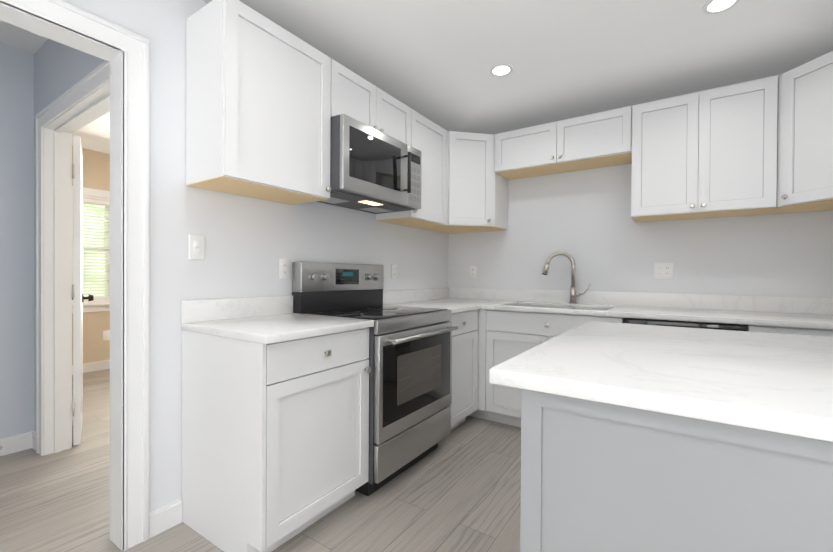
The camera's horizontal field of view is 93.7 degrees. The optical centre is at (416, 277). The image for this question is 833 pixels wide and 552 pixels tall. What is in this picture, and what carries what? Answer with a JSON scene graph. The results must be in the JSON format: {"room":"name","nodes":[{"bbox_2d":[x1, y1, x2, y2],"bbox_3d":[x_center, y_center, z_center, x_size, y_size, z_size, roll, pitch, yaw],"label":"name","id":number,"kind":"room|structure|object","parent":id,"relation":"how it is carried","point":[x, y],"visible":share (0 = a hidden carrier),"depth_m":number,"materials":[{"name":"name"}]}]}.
{"room":"kitchen","nodes":[
{"label":"kitchen","id":0,"kind":"room"},
{"bbox_2d":[0,43,33,438],"bbox_3d":[-3.663,-0.167,0.924,0.120,2.560,4.000,1,0,34],"label":"wall","id":1,"kind":"structure","parent":0,"point":[16,241],"depth_m":2.48,"materials":[{"name":"grey paint"}]},
{"bbox_2d":[0,431,35,455],"bbox_3d":[-3.595,1.061,0.900,0.040,0.105,3.970,1,0,34],"label":"baseboard","id":2,"kind":"structure","parent":1,"relation":"attached to","point":[12,444],"depth_m":2.49,"materials":[{"name":"white wood"}]},
{"bbox_2d":[0,21,109,153],"bbox_3d":[-2.934,-1.504,2.478,3.870,0.100,7.640,1,0,34],"label":"ceiling","id":3,"kind":"structure","parent":0,"point":[94,135],"depth_m":3.56,"materials":[{"name":"white paint"}]},
{"bbox_2d":[34,39,104,431],"bbox_3d":[-2.836,-0.176,2.851,3.639,2.560,0.122,1,0,34],"label":"wall","id":4,"kind":"structure","parent":0,"point":[65,68],"depth_m":2.34,"materials":[{"name":"grey paint"}]},
{"bbox_2d":[35,60,109,455],"bbox_3d":[-1.812,0.050,2.163,1.310,2.130,0.164,1,0,34],"label":"door frame","id":5,"kind":"structure","parent":4,"relation":"attached to","point":[80,104],"depth_m":2.45,"materials":[{"name":"white wood"}]},
{"bbox_2d":[72,135,93,445],"bbox_3d":[-2.392,0.083,2.794,0.557,2.024,0.251,1,0,34],"label":"door leaf","id":6,"kind":"structure","parent":4,"relation":"in","point":[78,297],"depth_m":2.56,"materials":[{"name":"white wood"}]},
{"bbox_2d":[72,146,72,364],"bbox_3d":[-4.079,-0.192,4.155,0.120,2.560,0.655,1,0,34],"label":"wall","id":7,"kind":"structure","parent":0,"point":[72,313],"depth_m":4.38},
{"bbox_2d":[72,186,109,312],"bbox_3d":[-3.671,-0.316,4.714,0.170,1.425,0.940,1,0,34],"label":"window","id":8,"kind":"structure","parent":7,"relation":"in","point":[97,305],"depth_m":4.55,"materials":[{"name":"white"}]},
{"bbox_2d":[82,198,109,299],"bbox_3d":[-3.656,-0.328,4.704,0.027,1.167,0.662,1,0,34],"label":"window blinds","id":9,"kind":"object","parent":8,"relation":"attached to","point":[98,284],"visible":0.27,"depth_m":4.57,"materials":[{"name":"white plastic"}]},
{"bbox_2d":[72,360,109,374],"bbox_3d":[-3.301,1.033,5.206,0.017,0.105,3.258,1,0,34],"label":"baseboard","id":10,"kind":"structure","parent":7,"relation":"attached to","point":[99,365],"depth_m":4.55,"materials":[{"name":"white wood"}]},
{"bbox_2d":[83,302,109,362],"bbox_3d":[-3.697,0.686,4.735,0.120,0.800,0.730,1,0,34],"label":"wall","id":11,"kind":"structure","parent":7,"relation":"attached to","point":[96,347],"depth_m":4.56,"materials":[{"name":"beige paint"}]},
{"bbox_2d":[103,330,109,340],"bbox_3d":[-3.684,0.687,4.642,0.006,0.116,0.072,1,0,34],"label":"electrical outlet","id":12,"kind":"object","parent":11,"relation":"attached to","point":[106,335],"visible":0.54,"depth_m":4.64,"materials":[{"name":"white"}]},
{"bbox_2d":[82,148,109,190],"bbox_3d":[-3.687,-1.209,4.722,0.120,0.530,0.730,1,0,34],"label":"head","id":13,"kind":"structure","parent":0,"point":[96,169],"depth_m":4.55},
{"bbox_2d":[63,0,448,511],"bbox_3d":[-0.890,-0.160,2.179,0.122,2.560,4.139,1,0,34],"label":"wall","id":14,"kind":"structure","parent":0,"point":[250,242],"depth_m":1.81,"materials":[{"name":"white paint"}]},
{"bbox_2d":[0,0,149,550],"bbox_3d":[-1.647,0.056,1.056,0.162,2.135,1.580,1,0,34],"label":"trim","id":15,"kind":"structure","parent":14,"relation":"attached to","point":[125,52],"depth_m":1.62,"materials":[{"name":"white wood"}]},
{"bbox_2d":[159,499,182,516],"bbox_3d":[-0.300,1.064,3.199,0.017,0.105,3.235,1,0,34],"label":"baseboard","id":16,"kind":"structure","parent":14,"relation":"attached to","point":[170,508],"depth_m":1.75,"materials":[{"name":"white wood"}]},
{"bbox_2d":[189,234,204,259],"bbox_3d":[-1.036,-0.143,1.843,0.010,0.116,0.072,1,0,34],"label":"light switch","id":17,"kind":"object","parent":14,"relation":"attached to","point":[196,247],"visible":1,"depth_m":1.84,"materials":[{"name":"white plastic"}]},
{"bbox_2d":[186,0,330,204],"bbox_3d":[-0.750,-0.805,1.947,0.348,0.764,0.594,1,0,34],"label":"upper cabinet","id":18,"kind":"object","parent":14,"relation":"attached to","point":[258,101],"visible":0.98,"depth_m":1.77,"materials":[{"name":"white wood"}]},
{"bbox_2d":[279,259,289,278],"bbox_3d":[-0.761,-0.050,2.255,0.008,0.116,0.072,1,0,34],"label":"electrical outlet","id":19,"kind":"object","parent":14,"relation":"attached to","point":[284,268],"visible":1,"depth_m":2.25,"materials":[{"name":"white plastic"}]},
{"bbox_2d":[331,59,410,145],"bbox_3d":[-0.370,-1.032,2.509,0.348,0.314,0.760,1,0,34],"label":"upper cabinet","id":20,"kind":"object","parent":14,"relation":"attached to","point":[358,97],"visible":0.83,"depth_m":2.37,"materials":[{"name":"white wood"}]},
{"bbox_2d":[316,114,421,213],"bbox_3d":[-0.324,-0.669,2.479,0.463,0.405,0.756,1,0,34],"label":"microwave","id":21,"kind":"object","parent":20,"relation":"attached to","point":[373,170],"visible":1,"depth_m":2.30,"materials":[{"name":"grey metal"}]},
{"bbox_2d":[391,264,396,278],"bbox_3d":[-0.177,-0.047,3.122,0.008,0.116,0.072,1,0,34],"label":"electrical outlet","id":22,"kind":"object","parent":14,"relation":"attached to","point":[393,271],"visible":1,"depth_m":3.11,"materials":[{"name":"white plastic"}]},
{"bbox_2d":[376,109,446,227],"bbox_3d":[-0.016,-0.809,3.038,0.348,0.764,0.508,1,0,34],"label":"upper cabinet","id":23,"kind":"object","parent":14,"relation":"attached to","point":[428,139],"visible":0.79,"depth_m":2.98,"materials":[{"name":"white wood"}]},
{"bbox_2d":[0,369,520,551],"bbox_3d":[-1.664,1.169,1.632,6.968,0.100,7.640,1,0,34],"label":"floor","id":24,"kind":"structure","parent":0,"point":[458,489],"depth_m":1.94,"materials":[{"name":"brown wood"}]},
{"bbox_2d":[182,328,370,551],"bbox_3d":[-0.647,0.684,1.870,0.631,0.880,0.606,1,0,34],"label":"base cabinet","id":25,"kind":"object","parent":24,"relation":"on","point":[275,445],"visible":1,"depth_m":1.63,"materials":[{"name":"white wood"}]},
{"bbox_2d":[181,295,373,343],"bbox_3d":[-0.644,0.175,1.863,0.636,0.135,0.613,1,0,34],"label":"countertop","id":26,"kind":"structure","parent":25,"relation":"on","point":[269,320],"depth_m":1.83,"materials":[{"name":"white stone"}]},
{"bbox_2d":[292,262,457,495],"bbox_3d":[-0.222,0.516,2.409,0.730,1.212,0.757,1,0,34],"label":"range","id":27,"kind":"object","parent":24,"relation":"on","point":[410,376],"visible":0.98,"depth_m":2.25,"materials":[{"name":"grey metal"}]},
{"bbox_2d":[448,310,477,429],"bbox_3d":[0.093,0.680,2.969,0.631,0.880,0.512,1,0,34],"label":"base cabinet","id":28,"kind":"object","parent":24,"relation":"on","point":[464,405],"visible":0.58,"depth_m":2.85,"materials":[{"name":"white wood"}]},
{"bbox_2d":[383,288,484,313],"bbox_3d":[0.098,0.172,2.945,0.660,0.135,0.484,1,0,34],"label":"countertop","id":29,"kind":"structure","parent":28,"relation":"on","point":[457,300],"depth_m":3.29,"materials":[{"name":"white stone"}]},
{"bbox_2d":[469,309,489,419],"bbox_3d":[0.420,0.679,3.424,0.665,0.880,0.605,1,0,34],"label":"base cabinet","id":30,"kind":"object","parent":24,"relation":"on","point":[481,412],"visible":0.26,"depth_m":3.01,"materials":[{"name":"white wood"}]},
{"bbox_2d":[486,310,623,426],"bbox_3d":[1.076,0.686,2.967,0.930,0.880,0.631,1,0,34],"label":"base cabinet","id":31,"kind":"object","parent":24,"relation":"on","point":[510,334],"visible":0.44,"depth_m":2.88,"materials":[{"name":"white wood"}]},
{"bbox_2d":[485,289,832,329],"bbox_3d":[1.370,0.181,2.765,2.970,0.135,0.638,1,0,34],"label":"countertop","id":32,"kind":"structure","parent":31,"relation":"on","point":[778,311],"depth_m":2.62,"materials":[{"name":"white stone"}]},
{"bbox_2d":[542,252,590,303],"bbox_3d":[1.196,0.001,3.118,0.354,0.419,0.150,1,0,34],"label":"faucet","id":33,"kind":"object","parent":32,"relation":"on","point":[573,294],"visible":1,"depth_m":3.12,"materials":[{"name":"silver metal"}]},
{"bbox_2d":[520,389,832,551],"bbox_3d":[1.061,0.686,0.865,1.351,0.908,1.015,1,0,34],"label":"kitchen island","id":34,"kind":"object","parent":24,"relation":"on","point":[599,477],"visible":0.65,"depth_m":0.69,"materials":[{"name":"grey wood"}]},
{"bbox_2d":[489,321,832,441],"bbox_3d":[1.041,0.215,0.883,1.414,0.033,1.075,1,0,34],"label":"island countertop","id":35,"kind":"structure","parent":34,"relation":"on","point":[777,383],"depth_m":0.81,"materials":[{"name":"white stone"}]},
{"bbox_2d":[624,318,746,330],"bbox_3d":[1.704,0.697,2.524,0.598,0.872,0.655,1,0,34],"label":"dishwasher","id":36,"kind":"object","parent":24,"relation":"on","point":[720,326],"visible":0.15,"depth_m":2.28,"materials":[{"name":"grey metal"}]},
{"bbox_2d":[746,325,832,336],"bbox_3d":[2.281,0.699,2.156,0.762,0.880,0.631,1,0,34],"label":"base cabinet","id":37,"kind":"object","parent":24,"relation":"on","point":[792,330],"depth_m":2.03,"materials":[{"name":"white"}]},
{"bbox_2d":[202,0,832,133],"bbox_3d":[-0.251,-1.353,0.226,3.098,0.100,6.900,1,0,34],"label":"ceiling","id":38,"kind":"structure","parent":0,"point":[435,61],"depth_m":2.23,"materials":[{"name":"white paint"}]},
{"bbox_2d":[490,64,512,75],"bbox_3d":[0.536,-1.310,2.469,0.144,0.006,0.144,1,0,34],"label":"recessed light","id":39,"kind":"object","parent":38,"relation":"in","point":[501,69],"visible":1,"depth_m":2.46,"materials":[{"name":"white"}]},
{"bbox_2d":[703,0,739,13],"bbox_3d":[1.449,-1.301,1.855,0.144,0.006,0.144,1,0,34],"label":"recessed light","id":40,"kind":"object","parent":38,"relation":"in","point":[713,6],"visible":1,"depth_m":1.87,"materials":[{"name":"white"}]},
{"bbox_2d":[448,74,832,305],"bbox_3d":[1.585,-0.092,3.081,3.218,2.440,0.120,1,0,34],"label":"wall","id":41,"kind":"structure","parent":0,"point":[593,229],"depth_m":3.00,"materials":[{"name":"white paint"}]},
{"bbox_2d":[415,131,507,233],"bbox_3d":[0.404,-0.809,3.429,0.607,0.764,0.607,1,0,34],"label":"upper cabinet","id":42,"kind":"object","parent":41,"relation":"attached to","point":[477,192],"visible":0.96,"depth_m":3.22,"materials":[{"name":"white wood"}]},
{"bbox_2d":[470,266,476,277],"bbox_3d":[0.538,-0.052,3.708,0.072,0.116,0.008,1,0,34],"label":"electrical outlet","id":43,"kind":"object","parent":41,"relation":"attached to","point":[473,271],"visible":1,"depth_m":3.70,"materials":[{"name":"white plastic"}]},
{"bbox_2d":[495,107,631,179],"bbox_3d":[1.145,-1.028,3.086,0.998,0.314,0.348,1,0,34],"label":"upper cabinet","id":44,"kind":"object","parent":41,"relation":"attached to","point":[598,140],"visible":0.98,"depth_m":2.95,"materials":[{"name":"white wood"}]},
{"bbox_2d":[654,263,672,278],"bbox_3d":[1.807,-0.049,2.854,0.118,0.116,0.008,1,0,34],"label":"electrical outlet","id":45,"kind":"object","parent":41,"relation":"attached to","point":[663,270],"visible":1,"depth_m":2.85,"materials":[{"name":"white plastic"}]},
{"bbox_2d":[631,76,777,222],"bbox_3d":[1.870,-0.795,2.599,0.749,0.764,0.348,1,0,34],"label":"upper cabinet","id":46,"kind":"object","parent":41,"relation":"attached to","point":[712,153],"visible":1,"depth_m":2.46,"materials":[{"name":"white wood"}]},
{"bbox_2d":[768,51,832,213],"bbox_3d":[2.363,-0.789,2.111,0.607,0.764,0.607,1,0,34],"label":"upper cabinet","id":47,"kind":"object","parent":41,"relation":"attached to","point":[805,142],"visible":1,"depth_m":2.14,"materials":[{"name":"white wood"}]},
{"label":"outside","id":48,"kind":"structure","parent":0,"visible":0},
{"bbox_2d":[82,204,104,295],"bbox_3d":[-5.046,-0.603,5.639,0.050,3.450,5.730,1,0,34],"label":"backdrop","id":49,"kind":"structure","parent":48,"point":[93,242],"depth_m":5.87,"materials":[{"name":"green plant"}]}
]}

